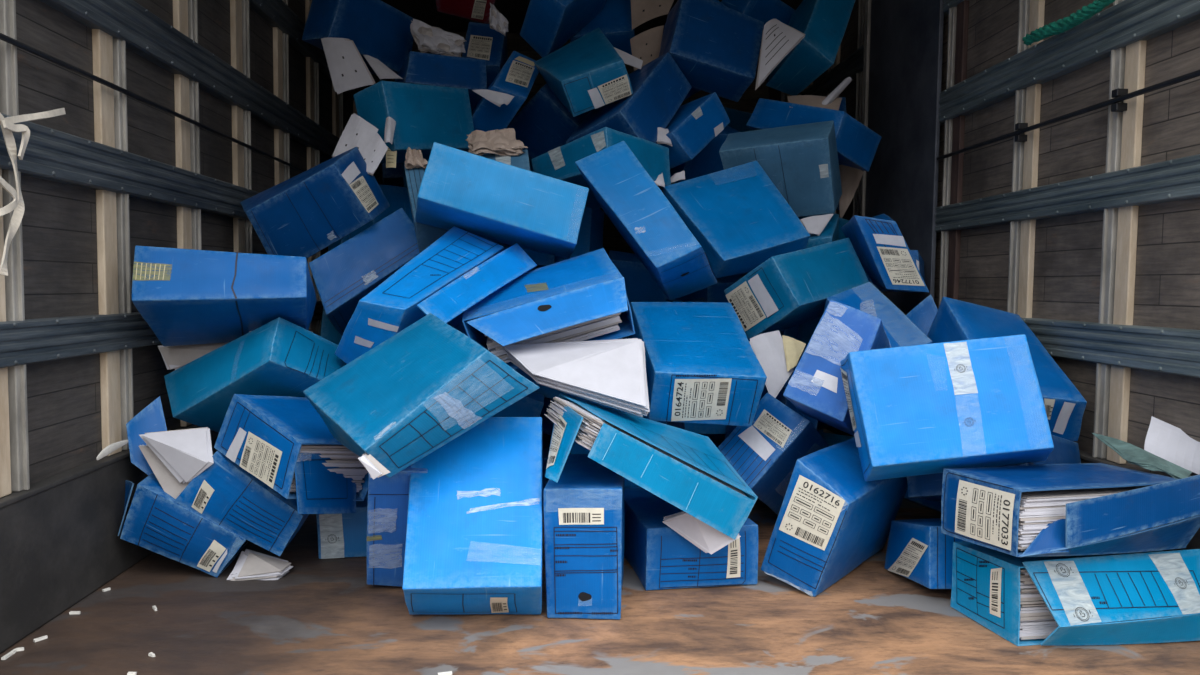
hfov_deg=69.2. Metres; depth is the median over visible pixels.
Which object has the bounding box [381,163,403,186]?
box
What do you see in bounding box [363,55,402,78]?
bundle
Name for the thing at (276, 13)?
trim
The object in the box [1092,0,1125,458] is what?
trim
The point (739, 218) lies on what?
box
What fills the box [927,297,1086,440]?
box
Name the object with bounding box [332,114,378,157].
bundle
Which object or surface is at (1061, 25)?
rope
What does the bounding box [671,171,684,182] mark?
bundle
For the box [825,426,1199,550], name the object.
baseboard
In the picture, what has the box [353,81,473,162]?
box
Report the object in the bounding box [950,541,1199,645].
box
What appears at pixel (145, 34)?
wall rail
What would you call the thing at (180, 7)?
trim
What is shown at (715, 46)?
box
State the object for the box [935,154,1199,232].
trim
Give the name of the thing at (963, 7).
trim
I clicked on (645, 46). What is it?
paper sheet
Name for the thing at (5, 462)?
trim
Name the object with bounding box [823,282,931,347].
box
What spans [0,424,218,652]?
kick plate
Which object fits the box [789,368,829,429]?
box
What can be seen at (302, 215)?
box
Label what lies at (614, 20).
box
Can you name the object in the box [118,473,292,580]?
box
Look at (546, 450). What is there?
box
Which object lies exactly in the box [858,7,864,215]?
trim
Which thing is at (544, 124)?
box
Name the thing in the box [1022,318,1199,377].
trim
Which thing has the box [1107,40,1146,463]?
trim
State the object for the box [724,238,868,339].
box
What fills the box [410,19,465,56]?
bundle
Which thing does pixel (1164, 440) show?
paper sheet
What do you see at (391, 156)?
label
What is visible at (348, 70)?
bundle
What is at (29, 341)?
trim
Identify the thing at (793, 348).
bundle
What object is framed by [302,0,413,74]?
box
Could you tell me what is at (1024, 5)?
trim
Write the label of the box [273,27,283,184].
trim
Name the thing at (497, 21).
paper sheet
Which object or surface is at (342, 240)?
box
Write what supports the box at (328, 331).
on the box
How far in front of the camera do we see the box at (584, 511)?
1.63 m
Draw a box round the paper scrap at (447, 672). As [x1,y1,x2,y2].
[438,671,451,674]
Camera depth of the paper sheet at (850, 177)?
2.98 m
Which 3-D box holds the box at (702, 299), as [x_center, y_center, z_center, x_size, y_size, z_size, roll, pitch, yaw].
[0.300,-0.009,3.059,0.287,0.262,0.362,0,3,-3]
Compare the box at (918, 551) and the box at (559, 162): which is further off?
the box at (559, 162)
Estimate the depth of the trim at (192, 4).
2.24 m
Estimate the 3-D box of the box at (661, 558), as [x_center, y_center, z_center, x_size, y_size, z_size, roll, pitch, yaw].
[0.184,0.446,1.981,0.249,0.139,0.366,0,4,-10]
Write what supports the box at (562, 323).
on the box at (683, 468)
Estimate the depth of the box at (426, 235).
2.33 m
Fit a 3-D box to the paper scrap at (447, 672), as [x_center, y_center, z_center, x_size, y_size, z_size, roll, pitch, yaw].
[-0.249,0.540,1.398,0.022,0.004,0.006,-1,4,-20]
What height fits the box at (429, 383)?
0.284 m
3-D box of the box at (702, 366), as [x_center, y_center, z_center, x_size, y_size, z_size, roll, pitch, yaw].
[0.220,0.057,2.091,0.266,0.280,0.372,0,4,-8]
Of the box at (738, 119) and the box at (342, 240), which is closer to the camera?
the box at (342, 240)
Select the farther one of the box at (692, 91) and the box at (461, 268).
the box at (692, 91)
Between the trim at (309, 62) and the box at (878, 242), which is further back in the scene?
the trim at (309, 62)
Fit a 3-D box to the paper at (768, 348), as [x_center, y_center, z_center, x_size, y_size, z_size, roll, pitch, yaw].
[0.451,0.071,2.229,0.097,0.169,0.200,0,4,-11]
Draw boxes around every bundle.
[321,37,374,94]
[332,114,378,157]
[361,133,387,174]
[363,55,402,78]
[384,117,395,143]
[404,147,427,168]
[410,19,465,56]
[466,128,527,155]
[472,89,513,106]
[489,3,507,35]
[654,173,664,186]
[656,127,671,145]
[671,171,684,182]
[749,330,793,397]
[755,19,804,89]
[782,335,805,370]
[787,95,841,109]
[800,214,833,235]
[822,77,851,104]
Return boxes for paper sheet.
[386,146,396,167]
[614,47,642,68]
[630,25,663,70]
[631,0,673,29]
[839,165,863,217]
[1144,416,1199,474]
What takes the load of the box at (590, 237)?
on the box
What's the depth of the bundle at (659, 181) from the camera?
2.49 m
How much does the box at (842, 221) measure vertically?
0.191 m
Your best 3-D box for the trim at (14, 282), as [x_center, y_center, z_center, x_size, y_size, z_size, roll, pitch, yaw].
[-1.012,-0.630,1.475,0.026,1.803,0.020,0,3,-3]
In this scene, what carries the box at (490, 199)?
on the box at (461, 268)
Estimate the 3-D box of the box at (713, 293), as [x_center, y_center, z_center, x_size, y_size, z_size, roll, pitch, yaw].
[0.490,-0.192,3.543,0.250,0.195,0.357,0,4,-14]
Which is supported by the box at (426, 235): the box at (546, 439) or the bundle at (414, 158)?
the bundle at (414, 158)
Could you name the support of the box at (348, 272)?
on the box at (328, 331)
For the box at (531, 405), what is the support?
on the floor
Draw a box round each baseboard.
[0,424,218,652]
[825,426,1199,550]
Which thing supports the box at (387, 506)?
on the floor
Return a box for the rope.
[1022,0,1114,44]
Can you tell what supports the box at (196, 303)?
on the box at (280, 357)
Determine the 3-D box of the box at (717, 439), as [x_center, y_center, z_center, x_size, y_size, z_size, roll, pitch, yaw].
[0.346,0.244,3.212,0.268,0.376,0.207,1,3,2]
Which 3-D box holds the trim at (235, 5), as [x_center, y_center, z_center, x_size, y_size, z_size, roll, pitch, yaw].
[-1.071,-0.698,2.569,0.016,1.803,0.055,0,3,-3]
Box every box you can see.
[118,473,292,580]
[126,396,308,555]
[131,246,316,369]
[164,317,346,431]
[214,394,368,513]
[240,147,389,258]
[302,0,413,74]
[303,313,538,478]
[309,208,418,335]
[316,492,367,558]
[320,307,341,344]
[328,234,348,250]
[335,226,536,363]
[349,185,413,238]
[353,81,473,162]
[367,465,427,586]
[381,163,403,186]
[394,51,486,111]
[401,163,406,186]
[402,417,542,614]
[404,150,530,252]
[415,142,588,258]
[436,0,495,23]
[455,322,566,398]
[462,22,507,88]
[462,248,649,416]
[472,51,538,153]
[490,119,532,171]
[491,392,543,416]
[503,247,553,264]
[506,83,590,158]
[520,0,605,57]
[529,206,603,270]
[532,127,670,209]
[534,28,632,116]
[540,397,554,435]
[542,433,551,448]
[542,448,549,505]
[543,454,623,619]
[544,393,757,553]
[566,52,691,142]
[566,393,666,487]
[570,0,634,54]
[575,141,716,300]
[608,250,666,304]
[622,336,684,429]
[624,488,757,590]
[628,302,766,426]
[656,92,729,168]
[659,0,763,101]
[661,0,726,99]
[663,161,809,277]
[670,125,739,182]
[678,273,746,302]
[685,333,749,433]
[689,297,707,301]
[701,434,724,447]
[718,393,828,514]
[719,121,841,216]
[721,0,794,48]
[724,107,752,131]
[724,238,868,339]
[725,378,817,503]
[746,98,881,171]
[761,437,907,596]
[766,0,854,95]
[779,325,806,367]
[783,300,889,435]
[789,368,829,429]
[798,213,838,345]
[798,216,848,239]
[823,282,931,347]
[831,444,940,511]
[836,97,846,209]
[840,334,1053,480]
[841,214,937,335]
[861,250,924,291]
[884,518,963,588]
[907,435,1080,501]
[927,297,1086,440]
[941,463,1199,557]
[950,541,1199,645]
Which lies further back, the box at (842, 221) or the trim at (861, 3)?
the trim at (861, 3)
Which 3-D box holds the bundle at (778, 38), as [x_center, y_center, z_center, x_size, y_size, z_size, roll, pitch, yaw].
[0.557,-0.904,2.775,0.166,0.253,0.108,-1,4,-28]
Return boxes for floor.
[0,429,1199,674]
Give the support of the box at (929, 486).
on the box at (918, 551)
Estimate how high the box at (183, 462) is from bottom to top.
0.327 m
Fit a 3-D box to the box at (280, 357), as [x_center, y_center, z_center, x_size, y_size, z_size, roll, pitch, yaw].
[-0.789,0.107,2.014,0.382,0.319,0.266,2,4,21]
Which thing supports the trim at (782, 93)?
attached to the wall at (1068, 249)
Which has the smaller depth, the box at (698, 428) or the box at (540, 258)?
the box at (698, 428)
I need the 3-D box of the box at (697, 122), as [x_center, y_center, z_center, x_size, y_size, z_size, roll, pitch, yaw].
[0.204,-0.638,2.850,0.264,0.291,0.381,-2,5,-39]
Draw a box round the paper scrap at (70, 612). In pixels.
[69,611,80,613]
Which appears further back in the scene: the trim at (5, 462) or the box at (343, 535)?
the box at (343, 535)
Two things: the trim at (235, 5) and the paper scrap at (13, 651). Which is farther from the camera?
the trim at (235, 5)
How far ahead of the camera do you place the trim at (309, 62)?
3.31 m
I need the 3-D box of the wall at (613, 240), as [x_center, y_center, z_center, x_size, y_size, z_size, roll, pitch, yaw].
[-0.113,-0.712,5.087,2.180,2.060,0.040,0,3,-3]
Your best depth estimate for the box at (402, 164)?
3.47 m
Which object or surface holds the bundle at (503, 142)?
on the box at (426, 235)
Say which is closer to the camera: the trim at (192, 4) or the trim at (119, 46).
the trim at (119, 46)
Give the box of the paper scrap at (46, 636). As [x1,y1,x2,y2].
[33,635,47,641]
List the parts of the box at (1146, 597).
printed lid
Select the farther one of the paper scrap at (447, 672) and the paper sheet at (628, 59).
the paper sheet at (628, 59)
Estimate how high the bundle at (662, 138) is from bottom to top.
0.059 m
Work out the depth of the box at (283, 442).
1.77 m
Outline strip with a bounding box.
[96,440,127,459]
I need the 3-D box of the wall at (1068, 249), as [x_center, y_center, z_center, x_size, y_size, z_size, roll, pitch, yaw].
[1.099,-0.575,3.053,0.040,2.060,4.150,0,3,-3]
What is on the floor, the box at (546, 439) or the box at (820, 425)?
the box at (546, 439)
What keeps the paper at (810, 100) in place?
on the box at (857, 144)
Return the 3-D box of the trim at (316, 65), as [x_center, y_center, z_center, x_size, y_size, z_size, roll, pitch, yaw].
[-1.106,-0.748,3.384,0.026,1.803,0.020,0,3,-3]
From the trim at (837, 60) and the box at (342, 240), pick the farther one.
the trim at (837, 60)
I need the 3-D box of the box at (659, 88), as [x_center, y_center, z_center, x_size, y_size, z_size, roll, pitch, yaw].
[0.094,-0.717,2.771,0.346,0.378,0.327,-3,5,-44]
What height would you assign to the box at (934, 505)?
0.179 m
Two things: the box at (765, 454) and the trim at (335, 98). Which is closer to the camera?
the box at (765, 454)
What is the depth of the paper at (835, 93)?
2.83 m
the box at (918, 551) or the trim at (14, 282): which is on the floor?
the box at (918, 551)
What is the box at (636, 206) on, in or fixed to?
on the box at (702, 366)
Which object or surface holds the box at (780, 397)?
on the floor
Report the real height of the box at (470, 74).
0.220 m
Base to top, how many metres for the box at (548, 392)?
0.308 m
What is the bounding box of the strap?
[0,108,65,275]
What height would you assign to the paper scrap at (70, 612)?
0.004 m
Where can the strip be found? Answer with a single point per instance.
(109, 449)
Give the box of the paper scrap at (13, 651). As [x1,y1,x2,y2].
[1,647,23,659]
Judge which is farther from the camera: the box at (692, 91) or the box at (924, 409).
the box at (692, 91)
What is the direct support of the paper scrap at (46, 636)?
on the floor
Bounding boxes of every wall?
[15,0,390,483]
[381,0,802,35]
[391,32,768,271]
[769,0,1199,476]
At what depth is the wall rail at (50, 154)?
1.82 m
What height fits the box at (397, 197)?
0.356 m
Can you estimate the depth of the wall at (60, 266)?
1.78 m
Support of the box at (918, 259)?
on the box at (830, 233)
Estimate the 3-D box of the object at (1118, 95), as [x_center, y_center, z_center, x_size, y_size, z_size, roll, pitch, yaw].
[1.111,-0.507,1.855,0.029,0.046,1.750,0,3,-3]
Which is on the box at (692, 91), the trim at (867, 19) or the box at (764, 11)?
the box at (764, 11)
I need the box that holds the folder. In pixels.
[1091,432,1191,478]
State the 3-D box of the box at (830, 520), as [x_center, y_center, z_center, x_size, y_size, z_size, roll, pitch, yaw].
[0.529,0.374,1.904,0.201,0.291,0.385,4,5,39]
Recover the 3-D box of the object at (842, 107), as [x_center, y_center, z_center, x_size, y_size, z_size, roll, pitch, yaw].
[0.826,-0.676,3.204,0.146,0.429,0.409,1,4,11]
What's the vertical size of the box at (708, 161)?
0.307 m
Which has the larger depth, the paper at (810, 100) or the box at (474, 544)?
the paper at (810, 100)
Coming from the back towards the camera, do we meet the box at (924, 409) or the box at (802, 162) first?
the box at (802, 162)
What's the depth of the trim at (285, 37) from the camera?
2.99 m
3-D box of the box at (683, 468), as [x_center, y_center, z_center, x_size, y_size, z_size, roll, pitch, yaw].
[0.079,0.279,1.776,0.474,0.311,0.285,-1,4,-24]
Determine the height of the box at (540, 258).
0.282 m
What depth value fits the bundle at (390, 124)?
2.51 m
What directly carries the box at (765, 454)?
on the floor
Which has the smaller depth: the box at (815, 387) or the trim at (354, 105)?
the box at (815, 387)
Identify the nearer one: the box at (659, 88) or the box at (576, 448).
the box at (576, 448)
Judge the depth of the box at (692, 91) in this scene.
3.16 m
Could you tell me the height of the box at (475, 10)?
0.398 m
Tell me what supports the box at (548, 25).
on the box at (544, 124)
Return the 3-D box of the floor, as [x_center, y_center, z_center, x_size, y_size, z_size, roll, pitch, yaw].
[-0.021,0.474,3.062,2.280,0.060,4.250,0,3,-3]
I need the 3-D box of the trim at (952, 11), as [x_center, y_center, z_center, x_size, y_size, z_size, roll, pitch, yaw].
[1.085,-0.682,2.692,0.026,1.803,0.020,0,3,-3]
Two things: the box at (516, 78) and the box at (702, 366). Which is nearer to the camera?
the box at (702, 366)
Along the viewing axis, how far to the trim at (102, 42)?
1.82 m
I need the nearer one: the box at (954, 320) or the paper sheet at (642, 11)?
the box at (954, 320)
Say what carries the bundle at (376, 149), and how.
on the box at (302, 215)
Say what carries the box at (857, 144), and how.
on the box at (802, 162)
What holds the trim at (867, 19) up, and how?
attached to the wall at (1068, 249)
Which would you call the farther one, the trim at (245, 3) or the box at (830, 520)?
the trim at (245, 3)
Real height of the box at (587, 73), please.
0.335 m
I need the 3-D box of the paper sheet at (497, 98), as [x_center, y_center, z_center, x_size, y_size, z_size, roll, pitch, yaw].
[-0.336,-0.751,2.733,0.133,0.055,0.025,0,3,-3]
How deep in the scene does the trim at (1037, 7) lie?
2.23 m
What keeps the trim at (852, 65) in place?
attached to the wall at (1068, 249)
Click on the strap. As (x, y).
(7, 124)
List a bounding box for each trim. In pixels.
[0,0,29,491]
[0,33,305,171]
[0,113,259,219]
[0,169,10,497]
[0,300,322,367]
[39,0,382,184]
[92,29,121,455]
[113,39,133,449]
[173,0,191,426]
[188,0,201,249]
[230,0,244,252]
[242,0,252,252]
[249,0,366,99]
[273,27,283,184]
[282,0,289,180]
[305,0,315,333]
[314,62,320,335]
[332,83,338,137]
[339,92,342,137]
[353,100,357,114]
[781,92,784,101]
[799,0,963,95]
[833,44,840,213]
[852,0,864,216]
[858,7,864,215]
[859,0,870,216]
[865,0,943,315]
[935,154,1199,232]
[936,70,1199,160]
[938,7,956,308]
[939,0,1199,125]
[947,0,968,299]
[1007,0,1029,313]
[1017,0,1044,317]
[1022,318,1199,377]
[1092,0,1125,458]
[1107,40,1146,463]
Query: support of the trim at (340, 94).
attached to the wall at (60, 266)
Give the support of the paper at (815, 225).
on the box at (830, 233)
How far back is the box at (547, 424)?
2.67 m
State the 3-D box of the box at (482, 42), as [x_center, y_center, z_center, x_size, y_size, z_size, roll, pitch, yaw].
[-0.424,-0.953,3.261,0.156,0.413,0.431,0,3,-3]
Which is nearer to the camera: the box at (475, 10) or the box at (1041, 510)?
the box at (1041, 510)
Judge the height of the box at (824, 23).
0.421 m
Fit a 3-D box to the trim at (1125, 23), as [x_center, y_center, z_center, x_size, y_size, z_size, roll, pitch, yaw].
[1.063,-0.742,3.041,0.035,0.095,4.150,0,3,-3]
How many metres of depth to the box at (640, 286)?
3.38 m
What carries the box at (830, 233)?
on the box at (787, 290)

